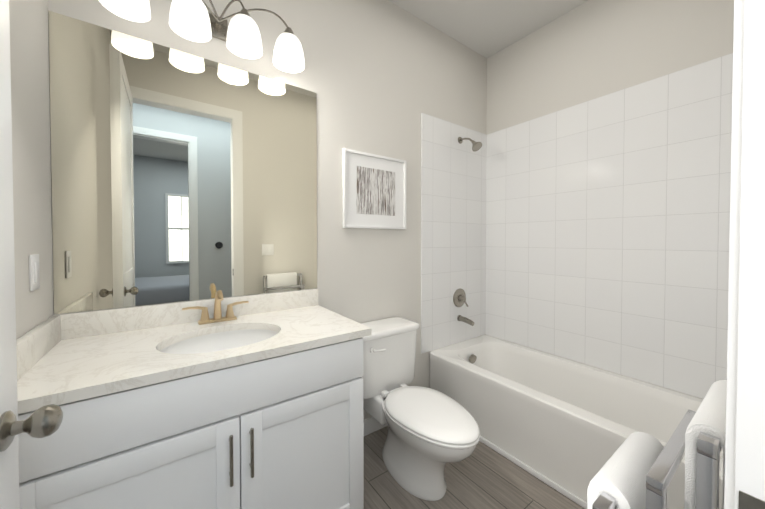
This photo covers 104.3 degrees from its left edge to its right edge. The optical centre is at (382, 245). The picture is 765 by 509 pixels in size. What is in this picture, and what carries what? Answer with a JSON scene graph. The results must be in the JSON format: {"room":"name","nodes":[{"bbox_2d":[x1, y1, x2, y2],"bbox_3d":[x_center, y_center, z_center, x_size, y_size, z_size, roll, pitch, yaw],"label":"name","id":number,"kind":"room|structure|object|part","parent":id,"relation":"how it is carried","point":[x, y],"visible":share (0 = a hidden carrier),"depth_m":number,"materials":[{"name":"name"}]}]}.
{"room":"bathroom","nodes":[
{"label":"bathroom","id":0,"kind":"room"},
{"bbox_2d":[9,0,53,339],"bbox_3d":[-0.791,-0.181,0.385,0.120,2.902,1.720,-1,1,-36],"label":"wall","id":1,"kind":"structure","parent":0,"point":[30,110],"depth_m":0.95,"materials":[{"name":"white paint"}]},
{"bbox_2d":[29,254,39,290],"bbox_3d":[-1.120,0.086,0.960,0.010,0.115,0.070,-1,1,-36],"label":"light switch","id":2,"kind":"object","parent":1,"relation":"attached to","point":[34,277],"visible":0.98,"depth_m":0.95,"materials":[{"name":"white plastic"}]},
{"bbox_2d":[48,0,486,419],"bbox_3d":[-0.191,-0.208,1.949,2.921,2.902,0.120,-1,1,-36],"label":"wall","id":3,"kind":"structure","parent":0,"point":[378,77],"depth_m":1.91,"materials":[{"name":"white paint"}]},
{"bbox_2d":[48,10,316,313],"bbox_3d":[-0.812,-0.311,1.422,1.056,1.131,0.004,-1,1,-36],"label":"mirror","id":4,"kind":"object","parent":3,"relation":"attached to","point":[178,176],"visible":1,"depth_m":1.32,"materials":[{"name":"clear glass"}]},
{"bbox_2d":[54,288,317,339],"bbox_3d":[-0.806,0.304,1.426,1.055,0.096,0.019,-1,1,-36],"label":"backsplash","id":5,"kind":"structure","parent":3,"relation":"attached to","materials":[{"name":"stone"}]},
{"bbox_2d":[99,0,304,72],"bbox_3d":[-0.737,-1.022,1.326,0.768,0.254,0.229,-1,1,-36],"label":"light","id":6,"kind":"object","parent":3,"relation":"attached to","point":[196,21],"visible":1,"depth_m":1.30,"materials":[{"name":"white glass"}]},
{"bbox_3d":[-0.964,-0.960,1.115,0.151,0.136,0.151,-1,1,-36],"label":"lamp shade","id":7,"kind":"part","parent":6,"relation":"part of","materials":[{"name":"white glass"}]},
{"bbox_3d":[-0.796,-0.962,1.236,0.151,0.136,0.151,-1,1,-36],"label":"lamp shade","id":8,"kind":"part","parent":6,"relation":"part of","materials":[{"name":"white glass"}]},
{"bbox_3d":[-0.796,-0.955,1.236,0.052,0.070,0.052,-1,1,-36],"label":"bulb","id":9,"kind":"part","parent":6,"relation":"part of","materials":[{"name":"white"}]},
{"bbox_3d":[-0.862,-1.091,1.246,0.330,0.115,0.106,-1,1,-36],"label":"arm","id":10,"kind":"part","parent":6,"relation":"part of"},
{"bbox_3d":[-0.778,-1.086,1.307,0.124,0.101,0.105,-1,1,-36],"label":"arm","id":11,"kind":"part","parent":6,"relation":"part of"},
{"bbox_3d":[-0.786,-1.040,1.419,0.084,0.100,0.018,-1,1,-36],"label":"plate","id":12,"kind":"part","parent":6,"relation":"part of","materials":[{"name":"silver metal"}]},
{"bbox_3d":[-0.694,-1.087,1.367,0.099,0.100,0.105,-1,1,-36],"label":"arm","id":13,"kind":"part","parent":6,"relation":"part of"},
{"bbox_3d":[-0.628,-0.964,1.357,0.151,0.136,0.151,-1,1,-36],"label":"lamp shade","id":14,"kind":"part","parent":6,"relation":"part of","materials":[{"name":"white glass"}]},
{"bbox_3d":[-0.628,-0.957,1.357,0.052,0.070,0.052,-1,1,-36],"label":"bulb","id":15,"kind":"part","parent":6,"relation":"part of","materials":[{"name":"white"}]},
{"bbox_3d":[-0.611,-1.093,1.427,0.301,0.113,0.105,-1,1,-36],"label":"arm","id":16,"kind":"part","parent":6,"relation":"part of"},
{"bbox_3d":[-0.464,-0.966,1.475,0.151,0.136,0.151,-1,1,-36],"label":"lamp shade","id":17,"kind":"part","parent":6,"relation":"part of","materials":[{"name":"white glass"}]},
{"bbox_2d":[342,148,405,229],"bbox_3d":[-0.039,-0.353,1.965,0.497,0.484,0.024,-1,1,-36],"label":"picture","id":18,"kind":"object","parent":3,"relation":"attached to","point":[373,191],"visible":0.98,"depth_m":1.95,"materials":[{"name":"white paper"}]},
{"bbox_3d":[-0.234,-0.351,1.825,0.017,0.484,0.024,-1,1,-36],"label":"frame","id":19,"kind":"part","parent":18,"relation":"part of","materials":[{"name":"white wood"}]},
{"bbox_3d":[-0.039,-0.587,1.961,0.463,0.017,0.024,-1,1,-36],"label":"frame","id":20,"kind":"part","parent":18,"relation":"part of","materials":[{"name":"white wood"}]},
{"bbox_2d":[356,166,394,215],"bbox_3d":[-0.038,-0.353,1.964,0.310,0.300,0.001,-1,1,-36],"label":"print","id":21,"kind":"object","parent":18,"relation":"attached to","point":[375,185],"depth_m":1.96},
{"bbox_3d":[-0.039,-0.120,1.969,0.463,0.017,0.024,-1,1,-36],"label":"frame","id":22,"kind":"part","parent":18,"relation":"part of","materials":[{"name":"white wood"}]},
{"bbox_3d":[0.156,-0.355,2.105,0.017,0.484,0.024,-1,1,-36],"label":"frame","id":23,"kind":"part","parent":18,"relation":"part of","materials":[{"name":"white wood"}]},
{"bbox_2d":[364,417,387,435],"bbox_3d":[-0.014,1.192,2.018,0.896,0.100,0.012,-1,1,-36],"label":"baseboard","id":24,"kind":"structure","parent":3,"relation":"attached to","point":[371,424],"depth_m":1.97,"materials":[{"name":"white"}]},
{"bbox_2d":[421,113,486,352],"bbox_3d":[0.614,-0.090,2.450,0.793,1.793,0.010,-1,1,-36],"label":"wall tile","id":25,"kind":"structure","parent":3,"relation":"attached to","point":[453,214],"depth_m":2.40,"materials":[{"name":"white tile"}]},
{"bbox_2d":[453,137,481,325],"bbox_3d":[0.697,-0.126,2.377,0.156,1.532,0.203,-1,1,-36],"label":"shower","id":26,"kind":"object","parent":25,"relation":"attached to","point":[459,297],"visible":1,"depth_m":2.43,"materials":[{"name":"silver metal"}]},
{"bbox_3d":[0.682,0.611,2.411,0.041,0.057,0.138,-1,1,-36],"label":"spout","id":27,"kind":"part","parent":26,"relation":"part of","materials":[{"name":"silver metal"}]},
{"bbox_2d":[364,426,583,508],"bbox_3d":[0.311,1.285,1.276,2.921,0.060,1.840,-1,1,-36],"label":"floor","id":28,"kind":"structure","parent":0,"point":[482,476],"depth_m":1.54,"materials":[{"name":"brown wood"}]},
{"bbox_2d":[16,288,371,508],"bbox_3d":[-0.637,0.728,1.198,1.055,1.056,0.600,-1,1,-36],"label":"bathroom vanity","id":29,"kind":"object","parent":28,"relation":"on","point":[219,401],"visible":0.98,"depth_m":0.99,"materials":[{"name":"white wood"}]},
{"bbox_3d":[-0.690,0.606,0.841,0.384,0.068,0.019,-1,1,-36],"label":"door rail","id":30,"kind":"part","parent":29,"relation":"part of","materials":[{"name":"white wood"}]},
{"bbox_3d":[-0.693,0.861,0.849,0.394,0.452,0.010,-1,1,-36],"label":"door panel","id":31,"kind":"part","parent":29,"relation":"part of","materials":[{"name":"white wood"}]},
{"bbox_2d":[182,290,248,324],"bbox_3d":[-0.742,0.276,1.349,0.274,0.156,0.145,-1,1,-36],"label":"faucet","id":32,"kind":"object","parent":29,"relation":"on","point":[230,319],"depth_m":1.37,"materials":[{"name":"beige metal"}]},
{"bbox_2d":[160,329,277,353],"bbox_3d":[-0.624,0.454,1.175,0.442,0.134,0.356,-1,1,-36],"label":"sink","id":33,"kind":"object","parent":29,"relation":"in","point":[213,340],"depth_m":1.31,"materials":[{"name":"white ceramic"}]},
{"bbox_3d":[-0.481,0.685,0.947,0.011,0.160,0.011,-1,1,-36],"label":"handle","id":34,"kind":"part","parent":29,"relation":"part of","materials":[{"name":"silver metal"}]},
{"bbox_3d":[-0.430,0.685,0.983,0.011,0.160,0.011,-1,1,-36],"label":"handle","id":35,"kind":"part","parent":29,"relation":"part of","materials":[{"name":"silver metal"}]},
{"bbox_3d":[-0.281,0.601,1.135,0.344,0.068,0.019,-1,1,-36],"label":"door rail","id":36,"kind":"part","parent":29,"relation":"part of","materials":[{"name":"white wood"}]},
{"bbox_3d":[-0.283,0.856,1.143,0.354,0.452,0.010,-1,1,-36],"label":"door panel","id":37,"kind":"part","parent":29,"relation":"part of","materials":[{"name":"white wood"}]},
{"bbox_3d":[-0.281,1.111,1.144,0.344,0.068,0.019,-1,1,-36],"label":"door rail","id":38,"kind":"part","parent":29,"relation":"part of","materials":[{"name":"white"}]},
{"bbox_2d":[361,317,479,500],"bbox_3d":[0.167,0.875,1.640,0.454,0.748,0.821,-1,1,-36],"label":"toilet","id":39,"kind":"object","parent":28,"relation":"on","point":[431,433],"visible":0.83,"depth_m":1.56,"materials":[{"name":"white ceramic"}]},
{"bbox_3d":[-0.001,0.706,1.871,0.430,0.343,0.215,-1,1,-36],"label":"tank","id":40,"kind":"part","parent":39,"relation":"part of","materials":[{"name":"white ceramic"}]},
{"bbox_3d":[0.001,0.516,1.865,0.454,0.038,0.237,-1,1,-36],"label":"tank lid","id":41,"kind":"part","parent":39,"relation":"part of","materials":[{"name":"white ceramic"}]},
{"bbox_3d":[0.213,1.066,1.580,0.360,0.367,0.646,-1,1,-36],"label":"bowl","id":42,"kind":"part","parent":39,"relation":"part of","materials":[{"name":"white ceramic"}]},
{"bbox_3d":[0.244,0.874,1.534,0.376,0.015,0.558,-1,1,-36],"label":"seat","id":43,"kind":"part","parent":39,"relation":"part of","materials":[{"name":"white plastic"}]},
{"bbox_3d":[0.244,0.852,1.533,0.372,0.024,0.554,-1,1,-36],"label":"lid","id":44,"kind":"part","parent":39,"relation":"part of","materials":[{"name":"white plastic"}]},
{"bbox_2d":[479,436,587,508],"bbox_3d":[0.807,1.233,1.636,0.011,0.032,1.566,-1,1,-36],"label":"trim","id":45,"kind":"structure","parent":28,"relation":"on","point":[555,486],"depth_m":1.59,"materials":[{"name":"white wood"}]},
{"bbox_2d":[429,335,722,508],"bbox_3d":[1.105,1.032,1.843,0.717,0.426,1.588,-1,1,-36],"label":"bathtub","id":46,"kind":"object","parent":28,"relation":"on","point":[571,426],"visible":0.65,"depth_m":1.75,"materials":[{"name":"white ceramic"}]},
{"bbox_2d":[388,0,587,57],"bbox_3d":[0.311,-1.687,1.226,2.921,0.080,1.840,-1,1,-36],"label":"ceiling","id":47,"kind":"structure","parent":0,"point":[486,28],"depth_m":2.17,"materials":[{"name":"white paint"}]},
{"bbox_2d":[485,0,733,398],"bbox_3d":[1.483,-0.209,2.020,0.120,2.902,1.720,-1,1,-36],"label":"wall","id":48,"kind":"structure","parent":0,"point":[588,50],"depth_m":1.97,"materials":[{"name":"white paint"}]},
{"bbox_2d":[485,53,732,398],"bbox_3d":[1.398,-0.083,2.029,0.010,1.793,1.590,-1,1,-36],"label":"wall tile","id":49,"kind":"structure","parent":48,"relation":"attached to","point":[607,230],"depth_m":1.86,"materials":[{"name":"white tile"}]},
{"bbox_3d":[1.174,-0.188,0.812,1.792,2.902,0.120,-1,1,-36],"label":"wall","id":50,"kind":"structure","parent":0,"visible":0},
{"bbox_2d":[587,379,726,508],"bbox_3d":[0.697,0.798,0.731,0.406,0.932,0.241,-1,1,-36],"label":"towel rack","id":51,"kind":"object","parent":50,"relation":"attached to","point":[637,470],"visible":0.79,"depth_m":0.64,"materials":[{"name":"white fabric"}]},
{"bbox_2d":[587,432,666,508],"bbox_3d":[0.667,0.770,0.802,0.315,0.417,0.090,-1,1,-36],"label":"towel","id":52,"kind":"object","parent":51,"relation":"hanging from","point":[622,479],"depth_m":0.74,"materials":[{"name":"white fabric"}]},
{"bbox_3d":[0.553,0.866,0.607,0.026,0.748,0.026,-1,1,-36],"label":"post","id":53,"kind":"part","parent":51,"relation":"part of","materials":[{"name":"silver metal"}]},
{"bbox_2d":[684,380,726,508],"bbox_3d":[0.736,0.616,0.648,0.310,0.565,0.066,-1,1,-36],"label":"towel","id":54,"kind":"object","parent":51,"relation":"hanging from","point":[709,420],"depth_m":0.58,"materials":[{"name":"white fabric"}]},
{"bbox_3d":[0.593,0.810,0.550,0.026,0.863,0.026,-1,1,-36],"label":"post","id":55,"kind":"part","parent":51,"relation":"part of","materials":[{"name":"silver metal"}]},
{"bbox_2d":[724,0,744,508],"bbox_3d":[0.433,-0.005,0.362,0.085,2.550,0.008,-1,1,-36],"label":"door frame","id":56,"kind":"structure","parent":50,"relation":"attached to","point":[734,242],"depth_m":0.34,"materials":[{"name":"white"}]},
{"bbox_2d":[734,0,764,508],"bbox_3d":[0.440,0.042,0.288,0.018,2.460,0.120,-1,1,-36],"label":"trim","id":57,"kind":"structure","parent":50,"relation":"attached to","point":[750,450],"depth_m":0.32,"materials":[{"name":"white wood"}]},
{"bbox_2d":[739,490,764,508],"bbox_3d":[0.409,0.307,0.318,0.002,0.065,0.037,-1,1,-36],"label":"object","id":58,"kind":"structure","parent":50,"relation":"attached to","point":[747,501],"depth_m":0.33,"materials":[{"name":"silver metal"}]},
{"bbox_3d":[-0.277,0.046,-0.149,0.084,2.465,0.008,-1,1,-36],"label":"door frame","id":59,"kind":"structure","parent":0,"visible":0},
{"bbox_3d":[-0.463,0.039,0.210,0.035,2.444,0.800,-1,1,-36],"label":"door","id":60,"kind":"structure","parent":59,"relation":"attached to","visible":0},
{"bbox_2d":[0,0,62,508],"bbox_3d":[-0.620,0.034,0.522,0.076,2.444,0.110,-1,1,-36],"label":"door","id":61,"kind":"structure","parent":60,"relation":"attached to","point":[9,479],"depth_m":0.52,"materials":[{"name":"white"}]},
{"bbox_3d":[-0.615,0.315,0.525,0.070,0.062,0.062,-1,1,-36],"label":"inside door knob","id":62,"kind":"part","parent":61,"relation":"part of","materials":[{"name":"silver metal"}]}
]}

